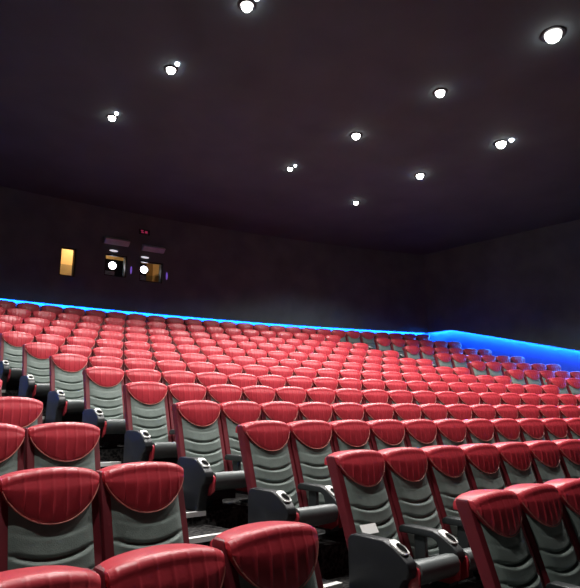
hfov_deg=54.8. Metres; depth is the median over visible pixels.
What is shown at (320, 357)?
seat
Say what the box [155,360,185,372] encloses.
seat
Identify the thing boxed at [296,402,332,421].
seat
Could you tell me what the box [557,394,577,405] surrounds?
seat
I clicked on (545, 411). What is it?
seat
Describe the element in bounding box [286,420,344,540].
seat
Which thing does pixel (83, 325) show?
seat
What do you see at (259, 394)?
seat
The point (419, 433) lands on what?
seat
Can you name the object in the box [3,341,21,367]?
seat back
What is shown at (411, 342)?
seat
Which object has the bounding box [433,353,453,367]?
seat
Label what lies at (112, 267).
projector
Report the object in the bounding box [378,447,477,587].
seat
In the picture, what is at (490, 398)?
seat
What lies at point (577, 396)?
seat
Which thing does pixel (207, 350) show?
seat
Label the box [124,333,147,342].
seat
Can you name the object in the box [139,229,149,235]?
wall sign
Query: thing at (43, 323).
seat
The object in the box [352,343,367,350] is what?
seat
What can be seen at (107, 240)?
hood
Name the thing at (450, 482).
cushion
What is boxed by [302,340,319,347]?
seat
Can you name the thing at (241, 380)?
seat
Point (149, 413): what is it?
cushion
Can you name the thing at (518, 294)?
wall
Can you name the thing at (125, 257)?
window
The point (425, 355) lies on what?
cushion
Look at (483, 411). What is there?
seat
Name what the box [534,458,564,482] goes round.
cushion
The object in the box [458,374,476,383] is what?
seat
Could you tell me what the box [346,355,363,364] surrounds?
seat
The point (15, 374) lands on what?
seat cushion
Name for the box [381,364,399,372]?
seat
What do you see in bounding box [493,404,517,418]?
seat
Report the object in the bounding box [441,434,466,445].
cushion
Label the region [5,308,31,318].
seat
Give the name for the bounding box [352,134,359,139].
diffuser
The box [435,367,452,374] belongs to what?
seat
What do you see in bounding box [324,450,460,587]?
seat
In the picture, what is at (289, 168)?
recessed light
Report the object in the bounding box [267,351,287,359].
seat
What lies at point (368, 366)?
seat
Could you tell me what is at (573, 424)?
seat
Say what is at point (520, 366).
seat
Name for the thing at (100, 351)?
seat
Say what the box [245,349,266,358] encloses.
seat
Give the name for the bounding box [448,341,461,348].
seat
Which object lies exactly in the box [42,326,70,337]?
seat
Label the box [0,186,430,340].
wall
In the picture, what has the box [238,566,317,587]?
cushion
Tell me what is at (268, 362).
seat
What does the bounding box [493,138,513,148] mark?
recessed light
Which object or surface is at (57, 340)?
seat
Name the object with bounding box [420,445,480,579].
seat
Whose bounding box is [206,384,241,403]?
seat
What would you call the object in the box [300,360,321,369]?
seat
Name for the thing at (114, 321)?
seat
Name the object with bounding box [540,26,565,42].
recessed light
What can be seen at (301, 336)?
seat
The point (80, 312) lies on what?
seat
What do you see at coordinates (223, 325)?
seat
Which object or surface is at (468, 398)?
seat
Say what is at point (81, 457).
cushion
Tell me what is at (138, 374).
seat
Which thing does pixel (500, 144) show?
diffuser
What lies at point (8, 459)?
cushion
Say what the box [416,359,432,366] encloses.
seat
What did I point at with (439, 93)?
diffuser
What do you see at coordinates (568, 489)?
seat
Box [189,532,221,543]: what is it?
trim
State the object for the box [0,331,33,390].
seat
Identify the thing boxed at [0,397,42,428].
seat
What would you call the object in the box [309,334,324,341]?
seat
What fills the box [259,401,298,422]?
seat
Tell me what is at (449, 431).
seat
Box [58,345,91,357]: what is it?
seat
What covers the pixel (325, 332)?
seat
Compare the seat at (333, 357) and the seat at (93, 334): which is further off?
the seat at (333, 357)
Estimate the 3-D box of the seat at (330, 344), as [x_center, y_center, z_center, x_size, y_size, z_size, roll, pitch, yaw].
[1.220,1.837,15.936,0.600,1.080,0.935,6,-14,-26]
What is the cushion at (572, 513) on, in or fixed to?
on the seat at (568, 489)
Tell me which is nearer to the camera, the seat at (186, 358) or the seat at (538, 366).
the seat at (186, 358)
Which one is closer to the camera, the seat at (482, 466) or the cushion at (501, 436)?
the seat at (482, 466)
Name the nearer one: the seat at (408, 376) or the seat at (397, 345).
the seat at (408, 376)
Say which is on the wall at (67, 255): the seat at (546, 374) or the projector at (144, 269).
the projector at (144, 269)
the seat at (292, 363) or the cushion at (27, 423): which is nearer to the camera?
the cushion at (27, 423)
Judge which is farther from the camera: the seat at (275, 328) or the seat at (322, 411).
the seat at (275, 328)
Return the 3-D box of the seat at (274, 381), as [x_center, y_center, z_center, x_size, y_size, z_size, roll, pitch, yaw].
[-0.156,1.822,9.021,0.600,1.080,0.935,8,-15,-34]
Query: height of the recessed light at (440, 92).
0.105 m
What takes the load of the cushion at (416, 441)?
on the seat at (419, 433)
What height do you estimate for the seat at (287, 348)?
1.080 m
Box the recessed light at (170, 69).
[164,62,179,73]
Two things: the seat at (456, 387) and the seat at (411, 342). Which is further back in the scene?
the seat at (411, 342)
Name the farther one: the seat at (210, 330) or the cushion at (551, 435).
the seat at (210, 330)
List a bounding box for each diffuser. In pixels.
[167,67,174,73]
[241,2,252,11]
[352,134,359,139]
[435,90,444,97]
[496,141,505,148]
[545,29,561,42]
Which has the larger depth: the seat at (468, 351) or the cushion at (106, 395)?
the seat at (468, 351)
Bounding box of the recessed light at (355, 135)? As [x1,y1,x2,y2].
[350,132,361,139]
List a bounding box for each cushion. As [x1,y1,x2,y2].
[0,451,16,475]
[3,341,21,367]
[8,503,94,569]
[9,368,21,380]
[23,419,37,428]
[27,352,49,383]
[34,447,94,470]
[35,383,49,396]
[55,365,84,399]
[66,400,83,413]
[89,379,122,419]
[105,419,125,433]
[110,495,183,555]
[130,395,168,442]
[153,442,177,458]
[181,416,224,472]
[213,470,246,490]
[226,417,258,469]
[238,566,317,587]
[249,440,299,507]
[295,438,332,504]
[296,504,337,525]
[337,437,369,450]
[343,474,399,541]
[348,336,360,343]
[362,336,375,349]
[374,435,404,450]
[378,343,390,351]
[390,470,441,558]
[393,344,404,357]
[407,352,419,359]
[409,435,436,447]
[414,553,459,584]
[422,352,436,366]
[429,547,477,571]
[432,466,470,540]
[438,359,452,367]
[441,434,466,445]
[453,359,467,367]
[469,432,494,443]
[470,464,505,489]
[473,368,486,375]
[480,522,542,587]
[488,368,502,376]
[497,432,520,441]
[503,460,536,484]
[511,376,525,384]
[523,432,544,440]
[525,512,579,585]
[526,376,541,385]
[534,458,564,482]
[547,431,568,440]
[552,384,568,393]
[563,456,579,478]
[565,506,579,543]
[569,385,579,394]
[570,430,579,438]
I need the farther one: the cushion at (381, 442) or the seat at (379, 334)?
the seat at (379, 334)
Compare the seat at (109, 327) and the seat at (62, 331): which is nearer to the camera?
the seat at (62, 331)
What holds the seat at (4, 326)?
on the floor
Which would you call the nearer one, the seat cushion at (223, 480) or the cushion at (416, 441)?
the seat cushion at (223, 480)
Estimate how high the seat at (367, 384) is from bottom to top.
1.080 m
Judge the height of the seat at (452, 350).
1.080 m
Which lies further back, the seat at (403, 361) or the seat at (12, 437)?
the seat at (403, 361)
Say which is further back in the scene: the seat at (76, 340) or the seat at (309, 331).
the seat at (309, 331)
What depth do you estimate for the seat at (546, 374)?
15.50 m
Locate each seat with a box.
[0,300,15,310]
[0,307,5,314]
[0,315,22,324]
[0,321,12,333]
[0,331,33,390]
[0,379,1,396]
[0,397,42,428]
[0,423,24,475]
[0,467,101,571]
[0,565,100,587]
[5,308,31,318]
[12,324,42,335]
[16,303,39,311]
[18,342,57,407]
[23,317,49,327]
[24,422,100,470]
[31,311,55,321]
[33,334,64,346]
[40,305,62,314]
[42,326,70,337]
[45,353,87,422]
[50,320,75,329]
[56,313,79,323]
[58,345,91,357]
[63,307,84,316]
[65,336,94,348]
[71,329,97,340]
[76,322,100,332]
[80,315,102,325]
[82,366,125,448]
[85,310,105,318]
[87,356,122,369]
[91,347,122,359]
[93,543,225,587]
[95,339,122,350]
[95,462,189,561]
[98,331,123,342]
[100,324,123,333]
[103,317,124,327]
[106,312,126,320]
[122,349,151,359]
[122,358,154,370]
[122,381,177,463]
[123,341,149,350]
[124,326,146,334]
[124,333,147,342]
[124,368,160,413]
[125,319,145,328]
[126,314,145,321]
[146,315,164,322]
[146,321,165,329]
[147,328,168,336]
[148,335,171,343]
[150,343,175,352]
[152,351,179,361]
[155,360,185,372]
[161,370,194,385]
[165,317,183,323]
[166,323,185,330]
[167,383,205,461]
[169,330,189,337]
[171,400,247,511]
[172,337,193,345]
[175,345,199,354]
[180,353,206,363]
[184,319,201,325]
[186,325,204,332]
[186,362,214,373]
[190,332,209,339]
[194,338,215,347]
[195,372,226,386]
[200,346,222,355]
[202,320,219,327]
[205,326,223,334]
[206,355,231,364]
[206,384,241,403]
[210,333,229,340]
[210,521,323,587]
[215,363,241,375]
[216,340,236,348]
[219,322,236,328]
[219,401,260,501]
[223,328,241,335]
[223,348,245,357]
[227,373,256,387]
[229,335,248,342]
[231,356,255,365]
[236,323,252,329]
[236,420,338,528]
[237,341,256,350]
[241,329,258,337]
[241,385,274,403]
[242,365,267,376]
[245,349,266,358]
[249,336,266,343]
[253,324,268,331]
[255,357,278,367]
[257,343,276,351]
[257,375,285,388]
[259,330,275,338]
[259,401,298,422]
[267,337,284,345]
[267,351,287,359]
[268,366,292,377]
[269,325,284,332]
[274,386,305,403]
[276,332,292,339]
[276,344,295,352]
[278,359,300,368]
[285,327,300,333]
[285,339,302,346]
[285,376,311,389]
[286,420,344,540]
[287,352,307,361]
[293,333,308,340]
[293,367,316,378]
[295,345,313,354]
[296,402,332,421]
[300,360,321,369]
[301,328,315,334]
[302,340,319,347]
[305,387,334,404]
[307,353,326,362]
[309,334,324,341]
[312,377,337,389]
[314,346,331,355]
[316,329,330,335]
[316,368,338,379]
[319,341,335,348]
[322,361,341,370]
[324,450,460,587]
[325,335,340,342]
[327,354,345,363]
[328,420,372,451]
[330,402,364,420]
[331,330,346,341]
[332,348,348,356]
[333,388,362,404]
[336,342,352,349]
[337,378,361,390]
[339,369,360,380]
[342,362,361,371]
[346,331,369,349]
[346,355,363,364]
[349,349,365,357]
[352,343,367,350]
[360,331,375,349]
[360,370,381,379]
[361,379,384,390]
[361,389,388,403]
[362,363,381,372]
[362,403,393,421]
[364,356,381,365]
[366,350,382,357]
[366,419,406,450]
[374,332,388,338]
[374,338,400,358]
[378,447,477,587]
[381,357,399,365]
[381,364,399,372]
[381,371,401,380]
[383,350,398,358]
[383,380,406,391]
[387,390,412,404]
[389,333,402,339]
[391,339,404,357]
[391,403,420,420]
[399,358,416,366]
[399,365,417,373]
[401,372,421,381]
[401,419,438,447]
[402,346,420,359]
[403,334,416,339]
[405,339,419,347]
[406,381,427,391]
[411,390,435,404]
[416,334,429,340]
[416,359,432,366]
[417,366,435,373]
[418,403,447,420]
[419,340,433,347]
[420,346,436,367]
[420,373,439,382]
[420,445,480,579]
[427,381,448,392]
[433,341,447,347]
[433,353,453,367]
[433,419,468,445]
[434,347,448,353]
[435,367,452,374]
[435,391,458,404]
[439,374,458,382]
[444,404,471,419]
[447,382,468,392]
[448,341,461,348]
[449,348,463,354]
[451,354,468,368]
[452,367,469,375]
[453,489,544,587]
[457,392,479,404]
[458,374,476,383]
[458,443,506,489]
[462,418,496,443]
[463,348,477,354]
[466,354,480,374]
[467,361,487,375]
[467,383,487,393]
[469,404,495,419]
[475,375,493,383]
[477,349,491,355]
[478,392,500,405]
[481,355,495,362]
[486,362,503,376]
[486,383,505,393]
[490,418,522,442]
[492,442,537,486]
[493,376,511,384]
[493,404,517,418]
[496,356,510,362]
[499,393,520,405]
[500,362,516,375]
[503,483,579,587]
[504,369,526,384]
[505,384,524,393]
[510,356,524,363]
[515,405,539,418]
[515,418,546,441]
[516,363,531,370]
[518,393,539,405]
[522,384,541,394]
[523,370,541,385]
[523,440,566,483]
[531,363,546,370]
[537,405,559,418]
[538,370,554,384]
[538,393,558,405]
[540,418,569,440]
[541,385,559,394]
[543,478,579,559]
[545,377,569,393]
[546,364,560,371]
[552,439,579,478]
[554,371,570,378]
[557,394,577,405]
[557,405,579,418]
[564,418,579,438]
[565,378,579,394]
[569,371,579,378]
[575,394,579,405]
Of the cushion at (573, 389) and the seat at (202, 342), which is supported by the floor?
the seat at (202, 342)
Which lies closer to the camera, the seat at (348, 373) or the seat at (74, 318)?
the seat at (348, 373)
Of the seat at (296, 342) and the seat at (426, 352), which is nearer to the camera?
the seat at (296, 342)
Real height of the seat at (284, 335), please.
1.080 m
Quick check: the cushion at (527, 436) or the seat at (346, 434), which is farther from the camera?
the cushion at (527, 436)
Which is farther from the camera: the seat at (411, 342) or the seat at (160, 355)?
the seat at (411, 342)
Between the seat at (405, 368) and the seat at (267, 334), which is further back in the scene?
the seat at (267, 334)
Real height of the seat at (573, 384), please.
1.080 m
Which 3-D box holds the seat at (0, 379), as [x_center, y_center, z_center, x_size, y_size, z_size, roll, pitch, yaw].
[-3.071,1.314,5.474,0.656,1.080,0.935,10,-16,-40]
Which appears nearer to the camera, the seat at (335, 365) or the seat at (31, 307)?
the seat at (335, 365)
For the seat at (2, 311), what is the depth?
12.81 m
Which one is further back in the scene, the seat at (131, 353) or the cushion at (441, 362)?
the cushion at (441, 362)
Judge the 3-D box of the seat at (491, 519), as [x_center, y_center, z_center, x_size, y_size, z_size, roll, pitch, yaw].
[1.578,1.828,3.511,0.600,1.080,0.935,9,-16,-37]
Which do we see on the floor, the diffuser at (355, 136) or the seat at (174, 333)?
the seat at (174, 333)
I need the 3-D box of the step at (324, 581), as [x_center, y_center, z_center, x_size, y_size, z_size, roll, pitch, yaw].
[-0.300,2.201,4.008,1.319,0.122,0.570,10,-16,-38]
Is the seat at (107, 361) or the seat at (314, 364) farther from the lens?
the seat at (314, 364)
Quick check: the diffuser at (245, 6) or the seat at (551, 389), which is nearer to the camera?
the diffuser at (245, 6)
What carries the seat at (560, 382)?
on the floor
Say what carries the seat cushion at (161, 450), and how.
on the seat at (147, 436)
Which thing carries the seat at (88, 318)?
on the floor
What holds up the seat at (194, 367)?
on the floor
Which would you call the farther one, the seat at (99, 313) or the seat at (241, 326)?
the seat at (241, 326)
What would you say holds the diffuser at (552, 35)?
attached to the recessed light at (552, 34)
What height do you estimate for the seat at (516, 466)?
1.080 m
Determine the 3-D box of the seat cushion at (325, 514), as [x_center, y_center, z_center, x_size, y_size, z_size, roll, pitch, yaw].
[0.085,1.943,4.921,0.424,0.203,0.545,9,-16,-37]
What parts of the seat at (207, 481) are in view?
armrest, seat, seat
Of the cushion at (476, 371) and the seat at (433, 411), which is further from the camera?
the cushion at (476, 371)
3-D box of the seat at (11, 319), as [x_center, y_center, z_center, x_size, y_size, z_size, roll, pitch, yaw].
[-5.836,0.924,11.616,0.600,1.080,0.935,9,-16,-36]
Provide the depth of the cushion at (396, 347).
18.35 m
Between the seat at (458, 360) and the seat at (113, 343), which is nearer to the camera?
the seat at (113, 343)
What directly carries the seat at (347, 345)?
on the floor
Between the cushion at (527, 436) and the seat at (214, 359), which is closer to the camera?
the cushion at (527, 436)
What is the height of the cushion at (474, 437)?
0.770 m
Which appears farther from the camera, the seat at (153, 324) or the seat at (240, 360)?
the seat at (153, 324)
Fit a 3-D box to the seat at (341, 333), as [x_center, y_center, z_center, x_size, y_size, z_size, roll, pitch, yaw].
[1.729,1.665,18.407,0.600,1.080,0.935,5,-14,-23]
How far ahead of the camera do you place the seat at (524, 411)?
9.49 m
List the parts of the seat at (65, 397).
armrest, seat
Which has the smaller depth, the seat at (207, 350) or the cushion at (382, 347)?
the seat at (207, 350)
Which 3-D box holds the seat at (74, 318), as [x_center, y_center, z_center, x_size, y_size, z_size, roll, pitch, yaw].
[-5.263,0.948,13.364,0.600,1.080,0.935,8,-15,-34]
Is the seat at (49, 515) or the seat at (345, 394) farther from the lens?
the seat at (345, 394)
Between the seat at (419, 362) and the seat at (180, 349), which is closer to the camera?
the seat at (180, 349)
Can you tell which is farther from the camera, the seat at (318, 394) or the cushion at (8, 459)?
the seat at (318, 394)
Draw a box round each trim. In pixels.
[100,461,120,466]
[186,511,205,517]
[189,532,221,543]
[323,581,342,587]
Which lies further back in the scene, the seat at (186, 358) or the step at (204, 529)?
the seat at (186, 358)
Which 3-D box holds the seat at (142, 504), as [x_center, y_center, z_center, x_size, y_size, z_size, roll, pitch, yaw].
[-0.703,1.521,3.149,0.656,1.080,0.935,10,-16,-40]
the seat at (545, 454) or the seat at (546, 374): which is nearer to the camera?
the seat at (545, 454)
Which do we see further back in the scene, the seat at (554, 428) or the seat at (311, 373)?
the seat at (311, 373)
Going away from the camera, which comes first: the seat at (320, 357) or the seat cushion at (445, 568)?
the seat cushion at (445, 568)
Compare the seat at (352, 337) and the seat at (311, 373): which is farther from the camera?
the seat at (352, 337)
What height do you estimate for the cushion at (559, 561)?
0.770 m
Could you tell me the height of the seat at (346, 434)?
1.080 m
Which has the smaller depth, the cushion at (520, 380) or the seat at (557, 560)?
the seat at (557, 560)
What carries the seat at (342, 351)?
on the floor
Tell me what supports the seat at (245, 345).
on the floor
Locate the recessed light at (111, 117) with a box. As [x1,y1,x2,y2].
[106,112,117,120]
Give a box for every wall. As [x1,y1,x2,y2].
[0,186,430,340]
[60,249,158,281]
[423,219,579,371]
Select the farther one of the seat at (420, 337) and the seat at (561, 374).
the seat at (420, 337)
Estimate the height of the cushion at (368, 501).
0.770 m
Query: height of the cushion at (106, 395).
0.770 m
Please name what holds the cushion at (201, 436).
on the seat at (207, 481)
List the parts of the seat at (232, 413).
armrest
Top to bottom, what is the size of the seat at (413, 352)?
1.080 m
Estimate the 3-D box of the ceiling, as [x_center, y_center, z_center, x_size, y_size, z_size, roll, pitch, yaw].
[-0.592,-4.863,6.316,29.000,0.100,30.750,-12,-17,42]
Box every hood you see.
[104,236,129,246]
[142,244,165,253]
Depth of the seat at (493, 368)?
16.06 m
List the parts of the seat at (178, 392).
armrest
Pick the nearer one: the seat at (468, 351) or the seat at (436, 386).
the seat at (436, 386)
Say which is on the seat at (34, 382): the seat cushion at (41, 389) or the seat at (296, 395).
the seat cushion at (41, 389)
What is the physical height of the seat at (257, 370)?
1.080 m
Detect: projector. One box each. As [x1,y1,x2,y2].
[105,258,122,275]
[140,263,148,280]
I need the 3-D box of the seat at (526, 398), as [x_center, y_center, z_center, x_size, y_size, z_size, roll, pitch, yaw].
[4.892,2.445,10.797,0.600,1.080,0.935,6,-14,-27]
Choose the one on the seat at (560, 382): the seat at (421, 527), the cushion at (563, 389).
the cushion at (563, 389)
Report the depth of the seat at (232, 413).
6.37 m
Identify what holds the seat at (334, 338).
on the floor
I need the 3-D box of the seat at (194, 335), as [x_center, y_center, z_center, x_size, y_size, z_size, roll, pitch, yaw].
[-2.177,1.448,14.083,0.600,1.080,0.935,7,-15,-31]
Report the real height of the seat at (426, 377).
1.080 m
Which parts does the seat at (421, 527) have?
armrest, seat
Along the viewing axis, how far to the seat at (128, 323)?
14.55 m
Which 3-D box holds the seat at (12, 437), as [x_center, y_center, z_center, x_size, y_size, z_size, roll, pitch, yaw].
[-1.954,1.374,3.570,0.600,1.080,0.935,10,-17,-40]
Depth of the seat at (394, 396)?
9.40 m
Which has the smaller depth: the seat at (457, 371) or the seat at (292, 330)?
the seat at (457, 371)
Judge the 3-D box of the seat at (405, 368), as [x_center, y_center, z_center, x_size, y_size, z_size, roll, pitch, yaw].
[3.035,2.212,13.373,0.600,1.080,0.935,6,-14,-27]
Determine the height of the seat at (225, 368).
1.080 m
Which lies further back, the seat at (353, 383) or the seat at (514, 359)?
the seat at (514, 359)
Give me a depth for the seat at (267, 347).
14.13 m
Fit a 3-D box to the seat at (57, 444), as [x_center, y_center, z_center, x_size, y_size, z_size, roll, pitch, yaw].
[-1.514,1.455,3.944,0.656,1.080,0.935,10,-16,-40]
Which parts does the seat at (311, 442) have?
armrest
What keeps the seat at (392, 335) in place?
on the floor
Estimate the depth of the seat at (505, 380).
13.60 m
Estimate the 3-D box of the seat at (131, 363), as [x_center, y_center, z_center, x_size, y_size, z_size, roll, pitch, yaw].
[-2.310,1.526,8.861,0.600,1.080,0.935,9,-16,-36]
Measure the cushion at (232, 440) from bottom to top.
0.770 m
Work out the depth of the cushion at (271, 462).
5.27 m
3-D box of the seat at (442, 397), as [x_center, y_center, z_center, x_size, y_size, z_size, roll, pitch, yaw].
[2.957,2.220,9.726,0.600,1.080,0.935,7,-15,-30]
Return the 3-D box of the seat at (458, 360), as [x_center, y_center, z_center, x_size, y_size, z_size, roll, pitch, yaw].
[5.201,2.276,16.579,0.600,1.080,0.935,5,-14,-21]
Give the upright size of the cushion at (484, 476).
0.770 m
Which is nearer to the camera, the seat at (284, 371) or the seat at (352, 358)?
the seat at (284, 371)
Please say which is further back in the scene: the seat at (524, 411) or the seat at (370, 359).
the seat at (370, 359)
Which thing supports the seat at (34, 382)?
on the floor
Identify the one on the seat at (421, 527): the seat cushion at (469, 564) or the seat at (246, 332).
the seat cushion at (469, 564)
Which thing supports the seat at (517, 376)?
on the floor
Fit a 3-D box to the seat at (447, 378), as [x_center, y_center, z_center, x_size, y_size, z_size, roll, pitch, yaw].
[3.808,2.317,12.606,0.600,1.080,0.935,6,-14,-27]
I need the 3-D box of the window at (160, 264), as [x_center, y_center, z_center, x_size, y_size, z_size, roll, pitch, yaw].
[-4.185,-0.649,16.780,0.721,0.630,0.058,7,-15,-31]
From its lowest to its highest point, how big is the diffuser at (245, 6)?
0.102 m
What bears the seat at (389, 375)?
on the floor
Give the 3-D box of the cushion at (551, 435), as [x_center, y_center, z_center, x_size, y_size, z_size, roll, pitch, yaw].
[3.976,2.272,8.078,0.444,0.770,0.285,7,-15,-31]
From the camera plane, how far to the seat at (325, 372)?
11.27 m
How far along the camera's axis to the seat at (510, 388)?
12.32 m
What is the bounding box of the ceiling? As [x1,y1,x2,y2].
[0,0,579,254]
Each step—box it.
[188,524,228,545]
[322,579,332,583]
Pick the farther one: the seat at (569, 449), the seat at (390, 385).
the seat at (390, 385)
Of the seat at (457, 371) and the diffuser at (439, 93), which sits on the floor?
the seat at (457, 371)
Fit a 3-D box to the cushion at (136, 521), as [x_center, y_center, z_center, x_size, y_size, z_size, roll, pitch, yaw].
[-0.810,1.486,3.284,0.444,0.770,0.285,10,-16,-40]
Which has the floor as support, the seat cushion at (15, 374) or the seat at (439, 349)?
the seat at (439, 349)
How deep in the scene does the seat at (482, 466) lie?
5.51 m
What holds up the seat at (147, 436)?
on the floor
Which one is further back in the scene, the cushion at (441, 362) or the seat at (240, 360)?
the cushion at (441, 362)
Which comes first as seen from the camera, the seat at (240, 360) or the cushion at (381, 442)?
the cushion at (381, 442)
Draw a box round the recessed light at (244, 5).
[238,0,257,11]
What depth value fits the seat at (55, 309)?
14.41 m
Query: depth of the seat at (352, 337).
18.87 m
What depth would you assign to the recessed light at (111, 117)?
11.42 m
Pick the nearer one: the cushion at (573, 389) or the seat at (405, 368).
the seat at (405, 368)
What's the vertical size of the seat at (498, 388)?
1.080 m
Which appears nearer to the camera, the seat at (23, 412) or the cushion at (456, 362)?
the seat at (23, 412)
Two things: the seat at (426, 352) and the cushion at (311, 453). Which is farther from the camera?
the seat at (426, 352)
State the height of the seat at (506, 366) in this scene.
1.080 m
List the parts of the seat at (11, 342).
armrest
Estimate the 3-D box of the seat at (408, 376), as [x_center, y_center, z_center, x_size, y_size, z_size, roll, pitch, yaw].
[2.827,2.210,12.094,0.600,1.080,0.935,6,-14,-28]
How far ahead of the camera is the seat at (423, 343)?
18.82 m
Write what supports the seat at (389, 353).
on the floor
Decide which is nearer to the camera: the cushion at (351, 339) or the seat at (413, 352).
the seat at (413, 352)
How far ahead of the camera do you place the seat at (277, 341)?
15.45 m
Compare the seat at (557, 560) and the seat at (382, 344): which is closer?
the seat at (557, 560)
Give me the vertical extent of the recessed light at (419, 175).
0.110 m
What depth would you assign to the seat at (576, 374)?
15.90 m
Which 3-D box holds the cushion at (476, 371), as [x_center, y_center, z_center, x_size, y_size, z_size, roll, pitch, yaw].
[5.419,2.356,15.771,0.444,0.770,0.285,5,-14,-22]
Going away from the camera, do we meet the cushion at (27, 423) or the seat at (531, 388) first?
the cushion at (27, 423)
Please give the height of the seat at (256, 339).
1.080 m
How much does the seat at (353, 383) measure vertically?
1.080 m
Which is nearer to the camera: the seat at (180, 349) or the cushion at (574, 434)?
the cushion at (574, 434)
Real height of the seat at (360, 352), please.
1.080 m
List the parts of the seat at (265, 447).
armrest, seat, seat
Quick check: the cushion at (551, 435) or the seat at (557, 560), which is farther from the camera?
the cushion at (551, 435)
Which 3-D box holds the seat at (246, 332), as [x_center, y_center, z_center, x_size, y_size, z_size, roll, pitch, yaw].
[-1.025,1.496,15.958,0.600,1.080,0.935,6,-14,-28]
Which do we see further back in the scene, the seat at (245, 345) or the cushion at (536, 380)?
the cushion at (536, 380)
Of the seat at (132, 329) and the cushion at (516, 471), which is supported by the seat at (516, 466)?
the cushion at (516, 471)
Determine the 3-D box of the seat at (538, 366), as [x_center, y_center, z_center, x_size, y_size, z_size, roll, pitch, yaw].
[7.528,2.545,16.389,0.600,1.080,0.935,4,-13,-19]
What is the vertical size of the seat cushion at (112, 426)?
0.203 m
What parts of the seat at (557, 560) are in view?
armrest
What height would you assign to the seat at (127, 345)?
1.080 m
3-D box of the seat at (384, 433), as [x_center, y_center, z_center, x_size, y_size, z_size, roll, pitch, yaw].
[1.270,1.916,6.097,0.600,1.080,0.935,9,-16,-35]
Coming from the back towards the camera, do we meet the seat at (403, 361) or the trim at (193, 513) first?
the seat at (403, 361)
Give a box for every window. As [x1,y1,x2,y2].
[59,247,75,276]
[104,253,126,277]
[139,261,162,282]
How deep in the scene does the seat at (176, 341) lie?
12.98 m
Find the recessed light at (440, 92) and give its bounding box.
[433,88,446,97]
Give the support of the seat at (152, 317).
on the floor
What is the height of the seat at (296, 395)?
1.080 m
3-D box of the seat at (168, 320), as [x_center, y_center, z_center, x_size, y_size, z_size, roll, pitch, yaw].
[-3.206,1.145,15.913,0.600,1.080,0.935,7,-15,-30]
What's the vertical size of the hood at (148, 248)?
0.200 m
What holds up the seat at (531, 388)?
on the floor
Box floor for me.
[2,387,483,587]
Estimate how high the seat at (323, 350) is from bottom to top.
1.080 m
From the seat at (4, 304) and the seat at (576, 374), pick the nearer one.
the seat at (4, 304)
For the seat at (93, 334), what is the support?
on the floor
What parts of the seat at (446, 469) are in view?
armrest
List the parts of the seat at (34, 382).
armrest, seat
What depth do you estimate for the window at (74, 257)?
15.55 m
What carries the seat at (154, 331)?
on the floor
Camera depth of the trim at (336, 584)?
4.17 m
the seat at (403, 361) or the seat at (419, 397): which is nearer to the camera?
the seat at (419, 397)
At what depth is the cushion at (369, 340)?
19.04 m
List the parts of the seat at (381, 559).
armrest, seat, seat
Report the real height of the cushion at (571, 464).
0.770 m
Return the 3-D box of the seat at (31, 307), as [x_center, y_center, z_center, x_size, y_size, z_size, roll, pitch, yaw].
[-6.450,0.701,13.816,0.600,1.080,0.935,9,-16,-35]
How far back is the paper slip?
4.32 m
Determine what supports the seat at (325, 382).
on the floor
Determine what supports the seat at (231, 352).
on the floor
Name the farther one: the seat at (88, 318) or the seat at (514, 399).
the seat at (88, 318)
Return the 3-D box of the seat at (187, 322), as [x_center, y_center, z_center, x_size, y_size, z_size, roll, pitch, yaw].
[-2.727,1.204,16.190,0.600,1.080,0.935,7,-15,-29]
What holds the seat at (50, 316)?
on the floor
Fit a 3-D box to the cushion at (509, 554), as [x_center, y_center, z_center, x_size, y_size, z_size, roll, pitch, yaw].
[1.498,1.798,3.668,0.444,0.770,0.285,9,-16,-37]
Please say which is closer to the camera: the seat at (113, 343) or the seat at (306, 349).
the seat at (113, 343)
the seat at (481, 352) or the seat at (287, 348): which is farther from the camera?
the seat at (481, 352)
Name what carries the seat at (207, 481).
on the floor
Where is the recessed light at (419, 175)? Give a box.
[414,173,425,178]
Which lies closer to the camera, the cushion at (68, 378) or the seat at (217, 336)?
the cushion at (68, 378)
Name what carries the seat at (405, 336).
on the floor
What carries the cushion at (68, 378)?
on the seat at (65, 397)
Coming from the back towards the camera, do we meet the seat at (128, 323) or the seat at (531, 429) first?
the seat at (128, 323)
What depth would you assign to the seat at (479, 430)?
7.26 m
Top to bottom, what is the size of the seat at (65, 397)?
1.080 m
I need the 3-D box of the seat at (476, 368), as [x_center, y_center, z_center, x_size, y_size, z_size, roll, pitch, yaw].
[5.457,2.384,15.598,0.600,1.080,0.935,5,-14,-22]
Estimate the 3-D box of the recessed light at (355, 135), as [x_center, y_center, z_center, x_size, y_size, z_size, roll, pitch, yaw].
[1.449,-3.437,12.277,0.264,0.105,0.264,-12,-17,42]
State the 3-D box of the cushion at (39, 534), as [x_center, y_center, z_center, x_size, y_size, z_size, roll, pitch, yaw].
[-1.231,1.409,2.926,0.444,0.770,0.285,10,-17,-40]
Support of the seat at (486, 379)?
on the floor
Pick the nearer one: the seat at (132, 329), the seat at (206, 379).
the seat at (206, 379)
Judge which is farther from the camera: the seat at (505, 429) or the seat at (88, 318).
the seat at (88, 318)
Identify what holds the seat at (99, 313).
on the floor
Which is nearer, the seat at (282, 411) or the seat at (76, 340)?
the seat at (282, 411)
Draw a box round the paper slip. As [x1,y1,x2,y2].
[359,523,378,533]
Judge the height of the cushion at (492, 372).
0.770 m
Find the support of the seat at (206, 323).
on the floor
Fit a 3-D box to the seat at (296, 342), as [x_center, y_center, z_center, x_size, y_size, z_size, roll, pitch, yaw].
[0.233,1.733,15.436,0.600,1.080,0.935,6,-14,-27]
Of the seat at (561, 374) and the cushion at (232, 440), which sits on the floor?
the seat at (561, 374)
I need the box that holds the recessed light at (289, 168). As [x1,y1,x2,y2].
[286,165,296,170]
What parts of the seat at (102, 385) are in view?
armrest, seat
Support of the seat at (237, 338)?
on the floor
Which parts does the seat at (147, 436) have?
armrest, seat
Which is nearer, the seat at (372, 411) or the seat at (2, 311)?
the seat at (372, 411)

